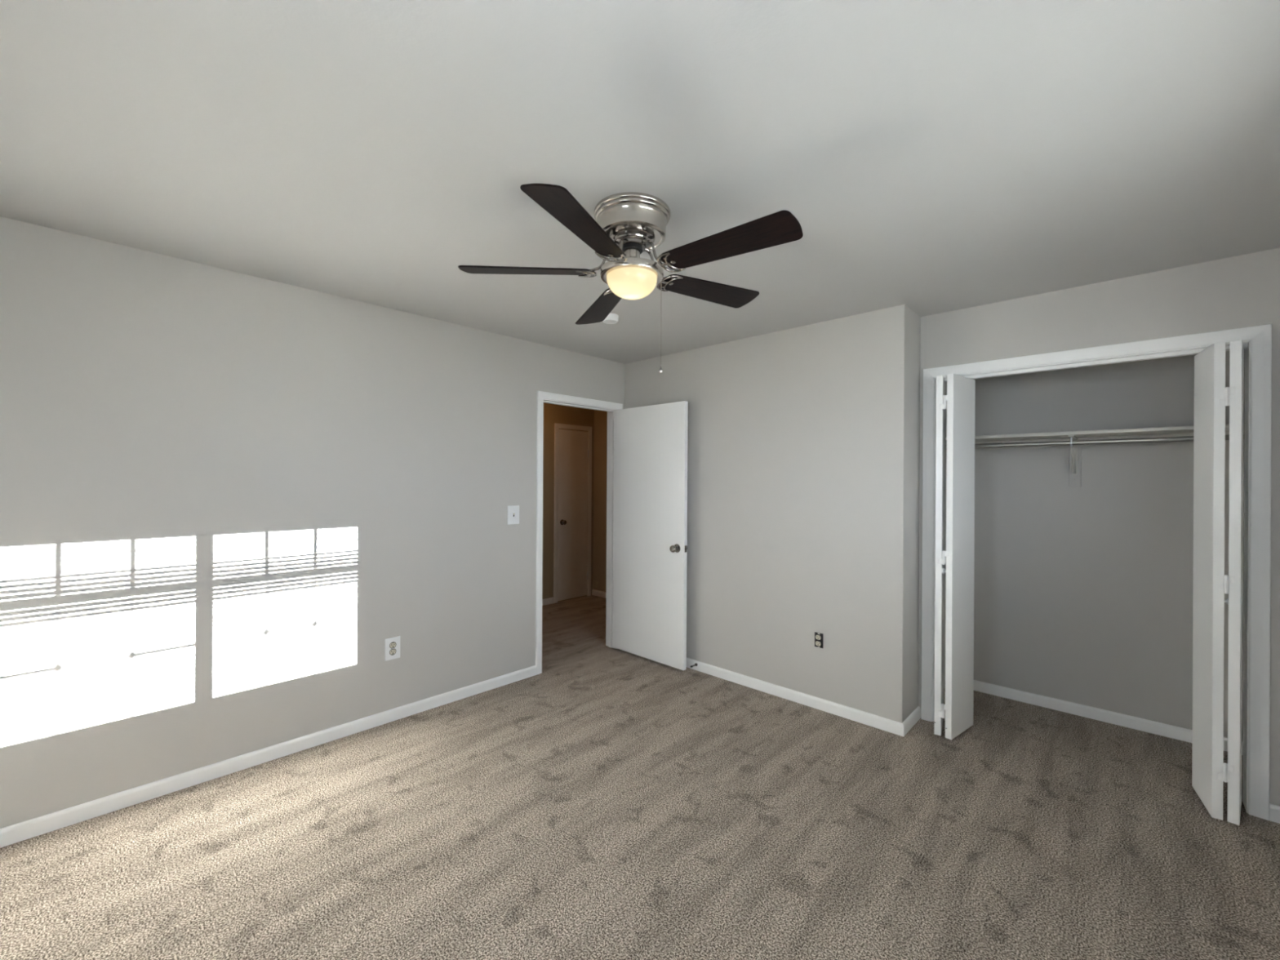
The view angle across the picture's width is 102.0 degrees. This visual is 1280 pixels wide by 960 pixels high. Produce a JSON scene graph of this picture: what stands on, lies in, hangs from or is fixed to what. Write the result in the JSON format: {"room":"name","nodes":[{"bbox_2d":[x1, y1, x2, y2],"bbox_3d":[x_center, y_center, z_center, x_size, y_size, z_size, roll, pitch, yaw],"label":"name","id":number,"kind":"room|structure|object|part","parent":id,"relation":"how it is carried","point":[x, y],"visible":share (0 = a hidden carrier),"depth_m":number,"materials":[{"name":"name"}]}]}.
{"room":"empty bedroom","nodes":[
{"label":"empty bedroom","id":0,"kind":"room"},
{"bbox_2d":[0,216,624,828],"bbox_3d":[-1.036,0.210,3.613,0.115,2.440,4.990,0,0,43],"label":"wall","id":1,"kind":"structure","parent":0,"point":[224,493],"depth_m":2.52,"materials":[{"name":"beige paint"}]},
{"bbox_2d":[0,665,536,848],"bbox_3d":[-1.697,1.391,2.828,0.013,0.069,2.711,0,0,43],"label":"baseboard","id":2,"kind":"structure","parent":1,"relation":"attached to","point":[14,833],"depth_m":2.50,"materials":[{"name":"white paint"}]},
{"bbox_2d":[385,635,399,661],"bbox_3d":[-1.466,0.999,3.074,0.008,0.130,0.088,0,0,43],"label":"wall outlet","id":3,"kind":"object","parent":1,"relation":"attached to","point":[392,644],"visible":1,"depth_m":3.07,"materials":[{"name":"white plastic"}]},
{"bbox_2d":[390,648,395,654],"bbox_3d":[-1.464,1.018,3.072,0.002,0.027,0.034,0,0,43],"label":"receptacle","id":4,"kind":"object","parent":3,"relation":"attached to","point":[393,651],"depth_m":3.07,"materials":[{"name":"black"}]},
{"bbox_2d":[390,642,395,648],"bbox_3d":[-1.464,0.979,3.072,0.002,0.027,0.034,0,0,43],"label":"receptacle","id":5,"kind":"object","parent":3,"relation":"attached to","point":[393,645],"depth_m":3.07,"materials":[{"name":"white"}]},
{"bbox_2d":[507,505,519,524],"bbox_3d":[-0.891,0.247,3.668,0.020,0.132,0.096,0,0,43],"label":"light switch","id":6,"kind":"object","parent":1,"relation":"attached to","point":[513,510],"visible":1,"depth_m":3.67,"materials":[{"name":"white plastic"}]},
{"bbox_2d":[535,391,622,675],"bbox_3d":[-0.507,0.390,4.177,0.147,2.089,0.876,0,0,43],"label":"door frame","id":7,"kind":"structure","parent":1,"relation":"attached to","point":[541,395],"depth_m":4.11,"materials":[{"name":"white paint"}]},
{"bbox_2d":[542,403,594,601],"bbox_3d":[-1.907,0.206,5.154,0.100,2.440,3.750,0,0,43],"label":"wall","id":8,"kind":"structure","parent":0,"point":[553,413],"depth_m":6.01,"materials":[{"name":"beige paint"}]},
{"bbox_2d":[542,596,553,605],"bbox_3d":[-2.084,1.391,4.892,0.013,0.069,3.135,0,0,43],"label":"baseboard","id":9,"kind":"structure","parent":8,"relation":"attached to","point":[550,600],"depth_m":5.96,"materials":[{"name":"beige paint"}]},
{"bbox_2d":[553,422,591,603],"bbox_3d":[-0.801,0.386,6.241,0.013,2.095,0.570,0,0,43],"label":"door frame","id":10,"kind":"structure","parent":8,"relation":"attached to","point":[557,426],"depth_m":6.11,"materials":[{"name":"beige paint"}]},
{"bbox_2d":[557,429,588,600],"bbox_3d":[-0.783,0.413,6.229,0.078,2.018,0.458,0,0,43],"label":"door","id":11,"kind":"structure","parent":8,"relation":"in","point":[573,451],"depth_m":6.24,"materials":[{"name":"beige paint"}]},
{"bbox_3d":[-0.898,0.498,6.097,0.064,0.066,0.066,0,0,43],"label":"knob","id":12,"kind":"part","parent":11,"relation":"part of","materials":[{"name":"black metal"}]},
{"bbox_2d":[592,409,607,591],"bbox_3d":[-0.008,0.218,6.008,1.685,2.440,0.100,0,0,43],"label":"wall","id":13,"kind":"structure","parent":0,"point":[600,432],"depth_m":6.40,"materials":[{"name":"beige paint"}]},
{"bbox_2d":[591,589,606,598],"bbox_3d":[-0.018,1.404,5.931,1.585,0.069,0.013,0,0,43],"label":"baseboard","id":14,"kind":"structure","parent":13,"relation":"attached to","point":[596,593],"depth_m":6.39,"materials":[{"name":"beige paint"}]},
{"bbox_2d":[0,0,1279,364],"bbox_3d":[-0.249,-1.065,2.891,5.650,0.120,5.010,0,0,43],"label":"ceiling","id":15,"kind":"structure","parent":0,"point":[928,157],"depth_m":1.53,"materials":[{"name":"paint"}]},
{"bbox_2d":[602,313,618,324],"bbox_3d":[-0.183,-0.984,3.174,0.104,0.042,0.104,0,0,43],"label":"smoke detector","id":16,"kind":"object","parent":15,"relation":"attached to","point":[612,318],"visible":0.8,"depth_m":3.14,"materials":[{"name":"white plastic"}]},
{"bbox_3d":[-0.183,-0.999,3.174,0.104,0.012,0.104,0,0,43],"label":"plate","id":17,"kind":"part","parent":16,"relation":"part of","materials":[{"name":"white plastic"}]},
{"bbox_2d":[457,183,803,373],"bbox_3d":[-0.005,-0.703,1.943,1.228,0.603,1.236,0,0,43],"label":"ceiling fan","id":18,"kind":"object","parent":15,"relation":"hanging from","point":[627,224],"visible":1,"depth_m":1.84,"materials":[{"name":"black wood"}]},
{"bbox_3d":[-0.425,-0.784,1.943,0.490,0.006,0.144,1,12,-1],"label":"fan blade","id":19,"kind":"part","parent":18,"relation":"part of","materials":[{"name":"black wood"}]},
{"bbox_3d":[-0.176,-0.775,1.583,0.144,0.006,0.490,14,5,21],"label":"fan blade","id":20,"kind":"part","parent":18,"relation":"part of","materials":[{"name":"black wood"}]},
{"bbox_3d":[-0.169,-0.773,2.320,0.144,0.006,0.490,-13,4,-20],"label":"fan blade","id":21,"kind":"part","parent":18,"relation":"part of","materials":[{"name":"black wood"}]},
{"bbox_3d":[-0.030,-0.727,1.950,0.189,0.080,0.189,0,0,43],"label":"lamp shade","id":22,"kind":"part","parent":18,"relation":"part of","materials":[{"name":"white glass"}]},
{"bbox_3d":[0.076,-0.604,1.950,0.012,0.350,0.006,0,0,0],"label":"pull chain","id":23,"kind":"part","parent":18,"relation":"part of","materials":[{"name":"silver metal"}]},
{"bbox_3d":[0.078,-0.415,1.950,0.015,0.028,0.015,0,0,43],"label":"chain pull","id":24,"kind":"part","parent":18,"relation":"part of","materials":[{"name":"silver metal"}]},
{"bbox_3d":[0.294,-0.792,2.176,0.490,0.006,0.144,-2,-11,-35],"label":"fan blade","id":25,"kind":"part","parent":18,"relation":"part of","materials":[{"name":"black wood"}]},
{"bbox_3d":[0.285,-0.777,1.713,0.490,0.006,0.144,0,-12,37],"label":"fan blade","id":26,"kind":"part","parent":18,"relation":"part of","materials":[{"name":"black wood"}]},
{"bbox_2d":[0,595,1279,959],"bbox_3d":[-0.265,1.495,2.889,5.650,0.120,5.010,0,0,43],"label":"floor","id":27,"kind":"structure","parent":0,"point":[605,802],"depth_m":2.04,"materials":[{"name":"beige carpet"}]},
{"bbox_2d":[613,400,688,670],"bbox_3d":[0.066,0.413,4.130,0.781,2.005,0.163,0,0,44],"label":"door","id":28,"kind":"structure","parent":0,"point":[651,481],"depth_m":4.08,"materials":[{"name":"white paint"}]},
{"bbox_3d":[0.258,0.513,3.873,0.066,0.066,0.064,0,0,44],"label":"knob","id":29,"kind":"part","parent":28,"relation":"part of","materials":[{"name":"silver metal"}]},
{"bbox_2d":[624,304,946,723],"bbox_3d":[1.068,0.223,4.121,2.243,2.440,1.140,0,0,43],"label":"wall","id":30,"kind":"structure","parent":0,"point":[803,442],"depth_m":3.33,"materials":[{"name":"beige paint"}]},
{"bbox_2d":[686,657,903,736],"bbox_3d":[0.670,1.406,3.697,2.256,0.069,0.013,0,0,43],"label":"baseboard","id":31,"kind":"structure","parent":30,"relation":"attached to","point":[893,726],"depth_m":3.33,"materials":[{"name":"white paint"}]},
{"bbox_2d":[814,631,823,648],"bbox_3d":[1.126,1.011,3.268,0.056,0.104,0.013,0,0,43],"label":"wall outlet","id":32,"kind":"object","parent":30,"relation":"attached to","point":[818,637],"visible":1,"depth_m":3.26,"materials":[{"name":"black plastic"}]},
{"bbox_2d":[815,635,821,639],"bbox_3d":[1.122,0.992,3.265,0.034,0.027,0.002,0,0,43],"label":"receptacle","id":33,"kind":"object","parent":32,"relation":"attached to","point":[817,637],"depth_m":3.26,"materials":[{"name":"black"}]},
{"bbox_2d":[902,706,920,736],"bbox_3d":[1.590,1.411,3.038,0.013,0.069,0.322,0,0,43],"label":"baseboard","id":34,"kind":"structure","parent":30,"relation":"attached to","point":[915,716],"depth_m":3.03,"materials":[{"name":"white paint"}]},
{"bbox_2d":[918,247,1279,806],"bbox_3d":[2.276,0.230,2.698,1.467,2.440,0.115,0,0,43],"label":"wall","id":35,"kind":"structure","parent":0,"point":[1243,291],"depth_m":2.50,"materials":[{"name":"beige paint"}]},
{"bbox_2d":[933,373,975,739],"bbox_3d":[1.784,0.411,2.983,0.184,2.035,0.302,0,0,43],"label":"door","id":36,"kind":"structure","parent":35,"relation":"in","point":[961,390],"depth_m":2.90,"materials":[{"name":"white paint"}]},
{"bbox_3d":[1.748,0.422,3.019,0.034,2.014,0.280,0,0,33],"label":"panel","id":37,"kind":"part","parent":36,"relation":"part of","materials":[{"name":"white paint"}]},
{"bbox_3d":[1.714,0.511,2.908,0.034,0.033,0.033,0,0,43],"label":"knob","id":38,"kind":"part","parent":36,"relation":"part of","materials":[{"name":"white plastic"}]},
{"bbox_2d":[921,324,1271,820],"bbox_3d":[2.242,0.390,2.720,1.351,2.118,0.128,0,0,43],"label":"door frame","id":39,"kind":"structure","parent":35,"relation":"attached to","point":[1260,336],"depth_m":2.27,"materials":[{"name":"white paint"}]},
{"bbox_2d":[1191,339,1244,825],"bbox_3d":[2.550,0.415,2.275,0.152,2.035,0.290,0,0,43],"label":"door","id":40,"kind":"structure","parent":35,"relation":"in","point":[1211,584],"depth_m":2.19,"materials":[{"name":"white paint"}]},
{"bbox_3d":[2.525,0.426,2.305,0.034,2.014,0.280,0,0,35],"label":"panel","id":41,"kind":"part","parent":40,"relation":"part of","materials":[{"name":"white paint"}]},
{"bbox_3d":[2.583,0.426,2.247,0.270,2.014,0.034,0,0,-40],"label":"panel","id":42,"kind":"part","parent":40,"relation":"part of","materials":[{"name":"white paint"}]},
{"bbox_2d":[1269,803,1279,823],"bbox_3d":[2.722,1.417,2.179,0.097,0.069,0.013,0,0,43],"label":"baseboard","id":43,"kind":"structure","parent":35,"relation":"attached to","point":[1274,810],"depth_m":2.20,"materials":[{"name":"white paint"}]},
{"bbox_2d":[973,349,1244,741],"bbox_3d":[2.773,0.233,3.223,1.467,2.440,0.100,0,0,43],"label":"wall","id":44,"kind":"structure","parent":0,"point":[1083,594],"depth_m":3.17,"materials":[{"name":"beige paint"}]},
{"bbox_2d":[1068,435,1081,486],"bbox_3d":[2.605,-0.109,3.116,0.056,0.302,0.290,0,0,43],"label":"shelf bracket","id":45,"kind":"object","parent":44,"relation":"attached to","point":[1074,450],"visible":0.91,"depth_m":3.20,"materials":[{"name":"white metal"}]},
{"bbox_3d":[2.600,-0.147,3.113,0.026,0.227,0.278,0,0,43],"label":"bracket frame","id":46,"kind":"part","parent":45,"relation":"part of","materials":[{"name":"paint"}]},
{"bbox_2d":[945,434,1244,449],"bbox_3d":[2.559,-0.216,2.995,1.467,0.048,0.048,0,0,43],"label":"closet rod","id":47,"kind":"object","parent":45,"relation":"attached to","point":[1188,438],"visible":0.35,"depth_m":2.97,"materials":[{"name":"silver metal"}]},
{"bbox_2d":[973,680,1242,755],"bbox_3d":[2.727,1.418,3.181,1.467,0.069,0.013,0,0,43],"label":"baseboard","id":48,"kind":"structure","parent":44,"relation":"attached to","point":[1179,733],"depth_m":3.15,"materials":[{"name":"white paint"}]},
{"bbox_2d":[974,431,1244,444],"bbox_3d":[2.735,-0.240,3.181,1.467,0.041,0.018,0,0,43],"label":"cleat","id":49,"kind":"object","parent":44,"relation":"attached to","point":[1226,433],"visible":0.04,"depth_m":3.13,"materials":[{"name":"paint"}]},
{"bbox_2d":[945,423,1244,442],"bbox_3d":[2.637,-0.271,3.076,1.467,0.019,0.305,0,0,43],"label":"closet shelf","id":50,"kind":"object","parent":49,"relation":"on","point":[1180,429],"visible":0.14,"depth_m":2.98,"materials":[{"name":"paint"}]}
]}

